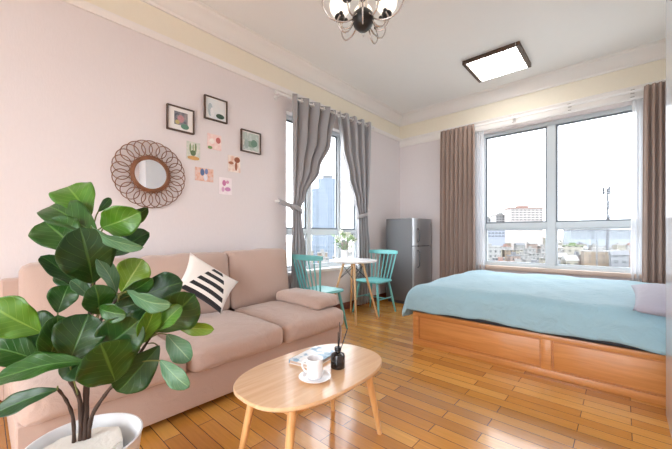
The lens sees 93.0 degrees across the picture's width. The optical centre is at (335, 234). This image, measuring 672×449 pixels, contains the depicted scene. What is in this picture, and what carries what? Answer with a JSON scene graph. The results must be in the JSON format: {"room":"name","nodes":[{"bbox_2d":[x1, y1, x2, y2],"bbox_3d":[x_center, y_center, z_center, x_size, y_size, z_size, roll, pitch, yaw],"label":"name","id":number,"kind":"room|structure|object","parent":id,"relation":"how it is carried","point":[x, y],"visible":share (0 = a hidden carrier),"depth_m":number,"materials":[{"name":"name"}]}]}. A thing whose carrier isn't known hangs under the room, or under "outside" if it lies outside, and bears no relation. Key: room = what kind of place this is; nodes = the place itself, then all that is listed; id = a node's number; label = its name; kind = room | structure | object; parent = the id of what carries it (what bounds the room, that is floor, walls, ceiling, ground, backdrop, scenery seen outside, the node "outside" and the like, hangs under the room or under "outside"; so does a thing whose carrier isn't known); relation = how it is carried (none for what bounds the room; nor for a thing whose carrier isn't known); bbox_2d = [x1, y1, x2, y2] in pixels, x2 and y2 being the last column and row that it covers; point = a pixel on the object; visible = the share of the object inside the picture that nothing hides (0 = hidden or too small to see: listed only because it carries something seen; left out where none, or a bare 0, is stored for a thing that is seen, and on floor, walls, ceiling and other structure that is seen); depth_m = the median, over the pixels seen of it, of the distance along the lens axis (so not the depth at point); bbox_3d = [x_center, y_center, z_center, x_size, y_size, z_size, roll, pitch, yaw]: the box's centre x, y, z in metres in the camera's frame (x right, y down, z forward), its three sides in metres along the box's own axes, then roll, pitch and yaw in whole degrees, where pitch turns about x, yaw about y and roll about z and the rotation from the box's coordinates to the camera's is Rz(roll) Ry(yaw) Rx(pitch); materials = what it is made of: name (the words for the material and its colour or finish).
{"room":"studio apartment","nodes":[
{"label":"studio apartment","id":0,"kind":"room"},
{"bbox_2d":[0,0,399,303],"bbox_3d":[-1.424,-0.535,3.145,0.200,3.270,7.580,0,0,42],"label":"wall","id":1,"kind":"structure","parent":0,"point":[78,85],"depth_m":2.75,"materials":[{"name":"pink paint"}]},
{"bbox_2d":[110,140,184,207],"bbox_3d":[-1.600,-0.525,2.759,0.024,0.587,0.588,0,0,42],"label":"wall mirror","id":2,"kind":"object","parent":1,"relation":"attached to","point":[150,174],"visible":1,"depth_m":2.75,"materials":[{"name":"brown wicker"}]},
{"bbox_2d":[135,160,165,188],"bbox_3d":[-1.602,-0.525,2.761,0.008,0.256,0.256,0,0,42],"label":"mirror glass","id":3,"kind":"object","parent":2,"relation":"on","point":[149,174],"depth_m":2.75,"materials":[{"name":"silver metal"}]},
{"bbox_2d":[166,103,194,134],"bbox_3d":[-1.438,-1.070,2.956,0.029,0.226,0.245,0,0,42],"label":"picture frame","id":4,"kind":"object","parent":1,"relation":"attached to","point":[180,119],"visible":1,"depth_m":2.95,"materials":[{"name":"wood"}]},
{"bbox_2d":[174,110,188,129],"bbox_3d":[-1.432,-1.062,2.962,0.004,0.152,0.132,0,0,42],"label":"print","id":5,"kind":"object","parent":4,"relation":"attached to","point":[181,117],"depth_m":2.96},
{"bbox_2d":[0,293,385,401],"bbox_3d":[-1.344,1.050,3.074,0.014,0.100,7.580,0,0,42],"label":"baseboard","id":6,"kind":"structure","parent":1,"relation":"attached to","point":[346,305],"depth_m":4.84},
{"bbox_2d":[187,141,199,160],"bbox_3d":[-1.365,-0.804,3.056,0.004,0.172,0.130,0,0,42],"label":"card","id":7,"kind":"object","parent":1,"relation":"attached to","point":[193,149],"visible":1,"depth_m":3.06,"materials":[{"name":"beige paper"}]},
{"bbox_2d":[195,167,212,181],"bbox_3d":[-1.294,-0.593,3.136,0.004,0.129,0.184,0,0,42],"label":"card","id":8,"kind":"object","parent":1,"relation":"attached to","point":[201,174],"visible":1,"depth_m":3.13,"materials":[{"name":"orange paper"}]},
{"bbox_2d":[207,133,220,150],"bbox_3d":[-1.224,-0.935,3.213,0.004,0.155,0.148,0,0,42],"label":"card","id":9,"kind":"object","parent":1,"relation":"attached to","point":[213,141],"visible":1,"depth_m":3.21,"materials":[{"name":"pink paper"}]},
{"bbox_2d":[204,94,227,123],"bbox_3d":[-1.209,-1.262,3.212,0.029,0.231,0.242,0,0,42],"label":"picture frame","id":10,"kind":"object","parent":1,"relation":"attached to","point":[215,109],"visible":1,"depth_m":3.21,"materials":[{"name":"white paper"}]},
{"bbox_2d":[206,97,224,121],"bbox_3d":[-1.209,-1.262,3.212,0.002,0.191,0.202,0,0,42],"label":"print","id":11,"kind":"object","parent":10,"relation":"attached to","point":[215,107],"depth_m":3.21},
{"bbox_2d":[219,177,231,194],"bbox_3d":[-1.144,-0.506,3.303,0.004,0.174,0.144,0,0,42],"label":"card","id":12,"kind":"object","parent":1,"relation":"attached to","point":[225,184],"visible":1,"depth_m":3.30,"materials":[{"name":"pink paper"}]},
{"bbox_2d":[62,0,400,141],"bbox_3d":[-1.338,-1.752,3.068,0.030,0.065,7.580,0,0,42],"label":"trim","id":13,"kind":"structure","parent":1,"relation":"attached to","point":[82,4],"depth_m":2.94,"materials":[{"name":"paint"}]},
{"bbox_2d":[228,155,239,172],"bbox_3d":[-1.078,-0.751,3.377,0.004,0.172,0.144,0,0,42],"label":"card","id":14,"kind":"object","parent":1,"relation":"attached to","point":[233,161],"visible":1,"depth_m":3.37,"materials":[{"name":"beige paper"}]},
{"bbox_2d":[240,128,260,154],"bbox_3d":[-0.937,-1.024,3.515,0.029,0.238,0.249,0,0,42],"label":"picture frame","id":15,"kind":"object","parent":1,"relation":"attached to","point":[250,141],"visible":1,"depth_m":3.51,"materials":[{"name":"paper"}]},
{"bbox_2d":[243,131,258,151],"bbox_3d":[-0.937,-1.024,3.515,0.002,0.188,0.199,0,0,42],"label":"print","id":16,"kind":"object","parent":15,"relation":"attached to","point":[250,138],"depth_m":3.51},
{"bbox_2d":[140,0,402,126],"bbox_3d":[-1.297,-2.085,3.031,0.140,0.170,7.580,0,0,42],"label":"trim","id":17,"kind":"structure","parent":1,"relation":"attached to","point":[195,13],"depth_m":3.59,"materials":[{"name":"paint"}]},
{"bbox_2d":[286,115,356,270],"bbox_3d":[-0.187,-0.525,4.561,0.070,1.990,1.540,0,0,42],"label":"window","id":18,"kind":"structure","parent":1,"relation":"in","point":[308,231],"depth_m":4.76,"materials":[{"name":"white metal"}]},
{"bbox_2d":[287,264,356,275],"bbox_3d":[-0.109,0.479,4.491,0.140,0.042,1.660,0,0,42],"label":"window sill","id":19,"kind":"structure","parent":1,"relation":"attached to","point":[333,268],"depth_m":4.41,"materials":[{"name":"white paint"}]},
{"bbox_2d":[274,90,374,128],"bbox_3d":[-0.079,-1.666,4.391,0.134,0.126,1.952,0,0,42],"label":"curtain rod","id":20,"kind":"object","parent":1,"relation":"attached to","point":[276,91],"visible":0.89,"depth_m":3.92,"materials":[{"name":"white metal"}]},
{"bbox_2d":[278,93,335,288],"bbox_3d":[-0.324,-0.334,4.056,0.124,2.769,0.922,0,0,42],"label":"curtain","id":21,"kind":"object","parent":20,"relation":"hanging from","point":[312,127],"visible":0.84,"depth_m":3.94,"materials":[{"name":"grey fabric"}]},
{"bbox_2d":[337,111,370,304],"bbox_3d":[0.286,-0.349,4.735,0.124,2.798,0.808,0,0,42],"label":"curtain","id":22,"kind":"object","parent":20,"relation":"hanging from","point":[355,137],"visible":0.88,"depth_m":4.80,"materials":[{"name":"grey fabric"}]},
{"bbox_2d":[0,298,671,448],"bbox_3d":[-0.002,1.160,1.869,4.020,0.120,7.980,0,0,42],"label":"floor","id":23,"kind":"structure","parent":0,"point":[427,397],"depth_m":1.94,"materials":[{"name":"brown wood"}]},
{"bbox_2d":[0,182,213,448],"bbox_3d":[-0.877,0.438,1.144,0.690,1.324,0.451,0,0,12],"label":"potted plant","id":24,"kind":"object","parent":23,"relation":"on","point":[86,350],"visible":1,"depth_m":1.13,"materials":[{"name":"green plant"}]},
{"bbox_2d":[0,248,342,448],"bbox_3d":[-1.038,0.621,2.497,1.120,0.958,2.170,0,0,42],"label":"sofa","id":25,"kind":"object","parent":23,"relation":"on","point":[261,320],"visible":0.58,"depth_m":2.14,"materials":[{"name":"pink fabric"}]},
{"bbox_2d":[18,257,128,321],"bbox_3d":[-1.756,0.440,2.241,0.302,0.544,0.670,0,0,42],"label":"cushion","id":26,"kind":"object","parent":25,"relation":"on","point":[34,283],"depth_m":1.99,"materials":[{"name":"pink fabric"}]},
{"bbox_2d":[9,335,185,426],"bbox_3d":[-1.400,0.760,1.881,0.832,0.235,0.730,0,0,42],"label":"seat cushion","id":27,"kind":"object","parent":25,"relation":"on","point":[50,411],"depth_m":1.49,"materials":[{"name":"pink fabric"}]},
{"bbox_2d":[140,252,229,313],"bbox_3d":[-1.291,0.433,2.757,0.305,0.554,0.720,0,0,42],"label":"cushion","id":28,"kind":"object","parent":25,"relation":"on","point":[177,264],"depth_m":2.68,"materials":[{"name":"fabric"}]},
{"bbox_2d":[181,253,237,313],"bbox_3d":[-1.026,0.390,2.601,0.510,0.500,0.177,0,0,-35],"label":"throw pillow","id":29,"kind":"object","parent":25,"relation":"on","point":[208,284],"visible":0.99,"depth_m":2.55,"materials":[{"name":"fabric"}]},
{"bbox_2d":[157,310,282,371],"bbox_3d":[-0.914,0.760,2.419,0.833,0.237,0.720,0,0,42],"label":"seat cushion","id":30,"kind":"object","parent":25,"relation":"on","point":[238,338],"depth_m":2.19,"materials":[{"name":"pink fabric"}]},
{"bbox_2d":[222,248,288,308],"bbox_3d":[-0.817,0.427,3.286,0.305,0.569,0.700,0,0,42],"label":"cushion","id":31,"kind":"object","parent":25,"relation":"on","point":[260,273],"depth_m":3.14,"materials":[{"name":"pink fabric"}]},
{"bbox_2d":[235,300,342,342],"bbox_3d":[-0.440,0.761,2.947,0.832,0.235,0.700,0,0,42],"label":"seat cushion","id":32,"kind":"object","parent":25,"relation":"on","point":[299,322],"depth_m":2.74,"materials":[{"name":"pink fabric"}]},
{"bbox_2d":[233,344,381,448],"bbox_3d":[-0.110,0.894,1.637,0.524,0.418,0.824,0,0,42],"label":"coffee table","id":33,"kind":"object","parent":23,"relation":"on","point":[275,385],"visible":0.9,"depth_m":1.50,"materials":[{"name":"brown wood"}]},
{"bbox_2d":[289,346,334,367],"bbox_3d":[-0.119,0.674,1.766,0.161,0.021,0.244,0,0,32],"label":"book","id":34,"kind":"object","parent":33,"relation":"on","point":[325,353],"visible":0.68,"depth_m":1.76,"materials":[{"name":"white paper"}]},
{"bbox_2d":[299,370,330,383],"bbox_3d":[-0.101,0.677,1.517,0.154,0.016,0.154,0,0,42],"label":"saucer","id":35,"kind":"object","parent":33,"relation":"on","point":[326,375],"visible":0.67,"depth_m":1.50,"materials":[{"name":"white ceramic"}]},
{"bbox_2d":[301,355,322,379],"bbox_3d":[-0.108,0.632,1.524,0.099,0.094,0.079,0,0,42],"label":"coffee cup","id":36,"kind":"object","parent":35,"relation":"on","point":[314,371],"visible":1,"depth_m":1.49,"materials":[{"name":"white ceramic"}]},
{"bbox_2d":[331,322,347,369],"bbox_3d":[0.012,0.568,1.653,0.075,0.235,0.081,0,0,42],"label":"reed diffuser","id":37,"kind":"object","parent":33,"relation":"on","point":[337,357],"visible":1,"depth_m":1.63,"materials":[{"name":"black glass"}]},
{"bbox_2d":[292,254,347,328],"bbox_3d":[-0.199,0.661,3.716,0.490,0.882,0.510,0,0,42],"label":"spindle chair","id":38,"kind":"object","parent":23,"relation":"on","point":[326,289],"visible":0.53,"depth_m":3.61,"materials":[{"name":"teal paint"}]},
{"bbox_2d":[329,258,378,325],"bbox_3d":[0.226,0.715,4.204,0.632,0.775,0.632,0,0,42],"label":"bistro table","id":39,"kind":"object","parent":23,"relation":"on","point":[352,261],"visible":0.95,"depth_m":4.18,"materials":[{"name":"white paint"}]},
{"bbox_2d":[333,229,356,259],"bbox_3d":[0.113,0.126,4.265,0.352,0.404,0.346,0,0,42],"label":"flower vase","id":40,"kind":"object","parent":39,"relation":"on","point":[344,253],"visible":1,"depth_m":4.22,"materials":[{"name":"white ceramic"}]},
{"bbox_2d":[352,250,397,316],"bbox_3d":[0.568,0.661,4.598,0.490,0.882,0.510,0,0,42],"label":"spindle chair","id":41,"kind":"object","parent":23,"relation":"on","point":[372,280],"visible":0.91,"depth_m":4.59,"materials":[{"name":"teal paint"}]},
{"bbox_2d":[386,218,430,303],"bbox_3d":[1.247,0.417,5.330,0.578,1.365,0.600,0,0,42],"label":"fridge","id":42,"kind":"object","parent":23,"relation":"on","point":[411,237],"visible":0.79,"depth_m":5.11,"materials":[{"name":"silver metal"}]},
{"bbox_2d":[413,311,665,405],"bbox_3d":[2.168,0.938,3.221,2.095,0.325,1.829,0,0,42],"label":"bed","id":43,"kind":"object","parent":23,"relation":"on","point":[628,372],"visible":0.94,"depth_m":2.45,"materials":[{"name":"brown wood"}]},
{"bbox_2d":[420,311,648,351],"bbox_3d":[2.180,0.663,3.223,2.020,0.235,1.780,0,0,42],"label":"mattress","id":44,"kind":"object","parent":43,"relation":"on","point":[476,320],"visible":0.04,"depth_m":2.41,"materials":[{"name":"fabric"}]},
{"bbox_2d":[402,270,665,354],"bbox_3d":[2.019,0.656,3.305,1.977,0.364,1.875,0,0,42],"label":"duvet","id":45,"kind":"object","parent":44,"relation":"on","point":[587,308],"visible":0.95,"depth_m":2.64,"materials":[{"name":"teal fabric"}]},
{"bbox_2d":[631,284,665,316],"bbox_3d":[2.310,0.444,2.163,0.450,0.182,0.595,0,0,42],"label":"pillow","id":46,"kind":"object","parent":44,"relation":"on","point":[649,298],"visible":0.88,"depth_m":2.13,"materials":[{"name":"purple fabric"}]},
{"bbox_2d":[331,351,344,369],"bbox_3d":[0.010,0.640,1.651,0.075,0.090,0.075,0,0,42],"label":"bottle","id":47,"kind":"object","parent":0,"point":[337,357],"depth_m":1.62,"materials":[{"name":"black glass"}]},
{"bbox_2d":[198,0,665,112],"bbox_3d":[-0.002,-2.245,1.869,4.020,0.150,7.980,0,0,42],"label":"ceiling","id":48,"kind":"structure","parent":0,"point":[417,63],"depth_m":3.49,"materials":[{"name":"paint"}]},
{"bbox_2d":[322,0,403,43],"bbox_3d":[0.141,-1.679,1.900,0.462,0.981,0.475,0,0,-16],"label":"chandelier","id":49,"kind":"object","parent":48,"relation":"hanging from","point":[363,17],"visible":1,"depth_m":1.89,"materials":[{"name":"silver metal"}]},
{"bbox_2d":[335,13,344,22],"bbox_3d":[0.023,-1.333,1.960,0.064,0.040,0.064,0,0,42],"label":"socket","id":50,"kind":"object","parent":49,"relation":"attached to","point":[342,17],"depth_m":1.94,"materials":[{"name":"black plastic"}]},
{"bbox_2d":[381,10,391,19],"bbox_3d":[0.307,-1.333,1.933,0.064,0.040,0.064,0,0,42],"label":"socket","id":51,"kind":"object","parent":49,"relation":"attached to","point":[389,12],"depth_m":1.92,"materials":[{"name":"black plastic"}]},
{"bbox_2d":[462,41,530,82],"bbox_3d":[2.021,-2.144,4.004,0.634,0.050,0.630,0,0,42],"label":"ceiling lamp","id":52,"kind":"object","parent":48,"relation":"attached to","point":[510,58],"visible":1,"depth_m":3.94,"materials":[{"name":"white paint"}]},
{"bbox_2d":[400,58,665,281],"bbox_3d":[2.596,-0.535,4.765,4.020,3.270,0.200,0,0,42],"label":"wall","id":53,"kind":"structure","parent":0,"point":[419,163],"depth_m":5.07,"materials":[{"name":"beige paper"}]},
{"bbox_2d":[399,79,665,147],"bbox_3d":[2.518,-1.688,4.678,3.620,0.147,0.032,0,0,42],"label":"trim","id":54,"kind":"structure","parent":53,"relation":"attached to","point":[435,135],"depth_m":4.41,"materials":[{"name":"paint"}]},
{"bbox_2d":[400,38,665,125],"bbox_3d":[2.482,-2.085,4.638,3.620,0.170,0.140,0,0,42],"label":"trim","id":55,"kind":"structure","parent":53,"relation":"attached to","point":[655,50],"depth_m":4.29,"materials":[{"name":"paint"}]},
{"bbox_2d":[484,105,631,272],"bbox_3d":[2.987,-0.545,4.400,1.830,2.030,0.080,0,0,42],"label":"window","id":56,"kind":"structure","parent":53,"relation":"in","point":[551,225],"depth_m":4.37,"materials":[{"name":"white metal"}]},
{"bbox_2d":[474,88,643,126],"bbox_3d":[2.732,-1.671,4.392,2.640,0.036,0.101,0,0,42],"label":"track","id":57,"kind":"object","parent":53,"relation":"attached to","point":[632,91],"visible":0.77,"depth_m":4.12,"materials":[{"name":"silver metal"}]},
{"bbox_2d":[440,124,475,277],"bbox_3d":[1.899,-0.308,5.014,0.572,2.755,0.077,0,0,42],"label":"drape","id":58,"kind":"object","parent":57,"relation":"hanging from","point":[457,145],"visible":0.8,"depth_m":5.01,"materials":[{"name":"beige fabric"}]},
{"bbox_2d":[642,81,665,283],"bbox_3d":[3.591,-0.308,3.497,0.347,2.755,0.075,0,0,42],"label":"drape","id":59,"kind":"object","parent":57,"relation":"hanging from","point":[654,96],"visible":0.66,"depth_m":3.54,"materials":[{"name":"beige fabric"}]},
{"bbox_2d":[475,95,642,132],"bbox_3d":[2.752,-1.606,4.415,2.640,0.036,0.041,0,0,42],"label":"track","id":60,"kind":"object","parent":53,"relation":"attached to","point":[641,96],"visible":0.7,"depth_m":4.16,"materials":[{"name":"silver metal"}]},
{"bbox_2d":[475,131,484,269],"bbox_3d":[2.203,-0.257,4.896,0.161,2.653,0.043,0,0,42],"label":"sheer curtain","id":61,"kind":"object","parent":60,"relation":"hanging from","point":[479,136],"visible":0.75,"depth_m":4.89,"materials":[{"name":"white fabric"}]},
{"bbox_2d":[630,98,642,281],"bbox_3d":[3.550,-0.257,3.687,0.220,2.653,0.044,0,0,42],"label":"sheer curtain","id":62,"kind":"object","parent":60,"relation":"hanging from","point":[637,105],"visible":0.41,"depth_m":3.73,"materials":[{"name":"white fabric"}]},
{"bbox_2d":[480,265,641,278],"bbox_3d":[2.924,0.484,4.329,1.890,0.052,0.110,0,0,42],"label":"windowsill","id":63,"kind":"structure","parent":53,"relation":"attached to","point":[516,268],"depth_m":4.19,"materials":[{"name":"brown wood"}]},
{"bbox_2d":[666,0,671,437],"bbox_3d":[1.868,-0.535,1.515,0.362,3.270,0.850,0,0,42],"label":"wall","id":64,"kind":"structure","parent":0,"point":[668,2],"depth_m":1.79,"materials":[{"name":"paint"}]},
{"label":"outside","id":65,"kind":"structure","parent":0,"visible":0},
{"bbox_2d":[286,241,351,265],"bbox_3d":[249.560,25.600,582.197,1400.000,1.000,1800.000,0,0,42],"label":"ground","id":66,"kind":"structure","parent":65,"point":[288,244],"depth_m":516.60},
{"bbox_2d":[317,249,327,262],"bbox_3d":[-8.447,17.037,199.749,6.562,16.125,4.220,0,0,-1],"label":"house","id":67,"kind":"structure","parent":66,"relation":"on","point":[321,250],"depth_m":197.81,"materials":[{"name":"white"}]},
{"bbox_2d":[312,175,334,262],"bbox_3d":[-9.715,-12.179,268.000,20.500,74.558,16.000,0,0,0],"label":"glass tower","id":68,"kind":"structure","parent":66,"relation":"on","point":[323,197],"depth_m":260.02,"materials":[{"name":"blue glass"}]},
{"bbox_2d":[321,253,328,262],"bbox_3d":[-5.715,16.817,148.619,4.796,16.566,3.125,0,0,-2],"label":"house","id":69,"kind":"structure","parent":66,"relation":"on","point":[325,259],"depth_m":147.29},
{"bbox_2d":[341,242,348,251],"bbox_3d":[9.119,15.594,374.391,11.592,19.012,7.339,0,0,1],"label":"house","id":70,"kind":"structure","parent":66,"relation":"on","point":[342,245],"depth_m":370.92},
{"bbox_2d":[488,243,500,260],"bbox_3d":[102.007,15.350,214.224,15.400,19.500,9.700,0,0,25],"label":"house","id":71,"kind":"structure","parent":66,"relation":"on","point":[492,250],"depth_m":208.80,"materials":[{"name":"white"}]},
{"bbox_2d":[488,230,504,245],"bbox_3d":[163.966,6.829,338.000,22.924,36.541,17.200,0,0,0],"label":"apartment block","id":72,"kind":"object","parent":66,"relation":"on","point":[496,237],"visible":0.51,"depth_m":329.98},
{"bbox_2d":[490,213,504,221],"bbox_3d":[233.311,-3.151,453.000,21.427,56.502,17.200,0,0,0],"label":"apartment block","id":73,"kind":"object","parent":66,"relation":"on","point":[498,217],"visible":0.22,"depth_m":445.01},
{"bbox_2d":[492,254,504,260],"bbox_3d":[94.913,18.161,186.435,6.046,13.878,3.900,0,0,1],"label":"house","id":74,"kind":"structure","parent":66,"relation":"on","point":[497,255],"depth_m":185.33,"materials":[{"name":"white"}]},
{"bbox_2d":[502,247,513,260],"bbox_3d":[124.515,16.892,231.205,6.955,16.416,4.464,0,0,-1],"label":"house","id":75,"kind":"structure","parent":66,"relation":"on","point":[507,251],"depth_m":229.24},
{"bbox_2d":[506,252,520,261],"bbox_3d":[103.327,17.524,185.478,6.407,15.153,4.124,0,0,-3],"label":"house","id":76,"kind":"structure","parent":66,"relation":"on","point":[510,258],"depth_m":183.66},
{"bbox_2d":[513,247,523,253],"bbox_3d":[166.072,18.171,290.490,7.074,13.858,4.538,0,0,-3],"label":"house","id":77,"kind":"structure","parent":66,"relation":"on","point":[517,250],"depth_m":288.38,"materials":[{"name":"white"}]},
{"bbox_2d":[514,243,524,253],"bbox_3d":[213.079,17.143,370.372,10.403,15.915,6.754,0,0,1],"label":"house","id":78,"kind":"structure","parent":66,"relation":"on","point":[521,245],"depth_m":367.40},
{"bbox_2d":[516,252,528,261],"bbox_3d":[135.201,18.620,231.886,6.983,12.959,4.481,0,0,-3],"label":"house","id":79,"kind":"structure","parent":66,"relation":"on","point":[523,256],"depth_m":229.86,"materials":[{"name":"white"}]},
{"bbox_2d":[504,206,543,248],"bbox_3d":[251.474,-6.995,428.000,43.332,64.190,17.200,0,0,0],"label":"apartment block","id":80,"kind":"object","parent":66,"relation":"on","point":[517,213],"visible":0.59,"depth_m":420.00,"materials":[{"name":"white concrete"}]},
{"bbox_2d":[521,256,535,262],"bbox_3d":[113.366,18.719,187.698,6.367,12.761,4.100,0,0,-3],"label":"house","id":81,"kind":"structure","parent":66,"relation":"on","point":[528,259],"depth_m":185.96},
{"bbox_2d":[524,246,535,253],"bbox_3d":[179.217,17.772,294.255,8.181,14.656,5.224,0,0,2],"label":"house","id":82,"kind":"structure","parent":66,"relation":"on","point":[529,249],"depth_m":291.92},
{"bbox_2d":[526,242,537,252],"bbox_3d":[227.670,16.395,370.578,9.885,17.410,6.433,0,0,0],"label":"house","id":83,"kind":"structure","parent":66,"relation":"on","point":[533,244],"depth_m":367.85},
{"bbox_2d":[528,250,540,262],"bbox_3d":[143.449,18.175,230.902,6.815,13.850,4.377,0,0,0],"label":"house","id":84,"kind":"structure","parent":66,"relation":"on","point":[534,255],"depth_m":228.91,"materials":[{"name":"white"}]},
{"bbox_2d":[537,247,544,256],"bbox_3d":[190.302,18.009,292.668,8.335,14.181,5.320,0,0,2],"label":"house","id":85,"kind":"structure","parent":66,"relation":"on","point":[542,250],"depth_m":290.57,"materials":[{"name":"white"}]},
{"bbox_2d":[539,254,544,262],"bbox_3d":[123.919,18.335,188.652,5.796,13.531,3.746,0,0,3],"label":"house","id":86,"kind":"structure","parent":66,"relation":"on","point":[541,259],"depth_m":188.11,"materials":[{"name":"white"}]},
{"bbox_2d":[558,253,566,263],"bbox_3d":[132.249,17.766,187.407,6.205,14.667,4.151,0,0,-2],"label":"house","id":87,"kind":"structure","parent":66,"relation":"on","point":[560,255],"depth_m":186.10,"materials":[{"name":"white"}]},
{"bbox_2d":[560,255,579,264],"bbox_3d":[111.464,17.353,152.076,6.279,15.495,4.197,0,0,3],"label":"house","id":88,"kind":"structure","parent":66,"relation":"on","point":[566,259],"depth_m":150.74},
{"bbox_2d":[563,242,583,254],"bbox_3d":[161.746,15.107,217.753,11.400,19.986,7.220,0,0,36],"label":"house","id":89,"kind":"structure","parent":66,"relation":"on","point":[572,247],"depth_m":215.46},
{"bbox_2d":[574,252,580,264],"bbox_3d":[142.784,17.548,189.203,6.053,15.104,3.905,0,0,-2],"label":"house","id":90,"kind":"structure","parent":66,"relation":"on","point":[575,253],"depth_m":187.47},
{"bbox_2d":[588,243,599,248],"bbox_3d":[303.209,17.488,374.653,9.400,15.224,5.980,0,0,-1],"label":"house","id":91,"kind":"structure","parent":66,"relation":"on","point":[593,244],"depth_m":373.55,"materials":[{"name":"white"}]},
{"bbox_2d":[580,247,608,266],"bbox_3d":[146.837,16.063,178.847,14.400,18.074,9.080,0,0,28],"label":"house","id":92,"kind":"structure","parent":66,"relation":"on","point":[588,257],"depth_m":176.50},
{"bbox_2d":[563,229,630,248],"bbox_3d":[407.022,7.064,488.000,108.034,36.071,17.200,0,0,0],"label":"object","id":93,"kind":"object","parent":66,"relation":"on","point":[587,236],"visible":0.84,"depth_m":480.00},
{"bbox_2d":[596,240,597,265],"bbox_3d":[114.545,13.647,140.000,0.560,22.906,0.560,0,0,42],"label":"utility pole","id":94,"kind":"object","parent":66,"relation":"on","point":[596,240],"visible":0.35,"depth_m":139.93,"materials":[{"name":"metal"}]},
{"bbox_2d":[602,186,612,250],"bbox_3d":[170.220,-2.497,199.719,6.800,55.194,3.944,0,0,0],"label":"antenna mast","id":95,"kind":"object","parent":66,"relation":"on","point":[608,190],"visible":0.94,"depth_m":199.36,"materials":[{"name":"metal"}]},
{"bbox_2d":[608,250,629,267],"bbox_3d":[147.901,16.622,166.924,7.800,16.955,5.140,0,0,28],"label":"house","id":96,"kind":"structure","parent":66,"relation":"on","point":[616,258],"depth_m":165.32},
{"bbox_2d":[613,243,624,250],"bbox_3d":[258.508,16.032,291.393,7.952,18.137,5.082,0,0,0],"label":"house","id":97,"kind":"structure","parent":66,"relation":"on","point":[618,246],"depth_m":289.08,"materials":[{"name":"white"}]},
{"bbox_2d":[621,247,630,267],"bbox_3d":[212.437,17.046,231.663,7.102,16.107,4.555,0,0,1],"label":"house","id":98,"kind":"structure","parent":66,"relation":"on","point":[627,248],"depth_m":229.58,"materials":[{"name":"white"}]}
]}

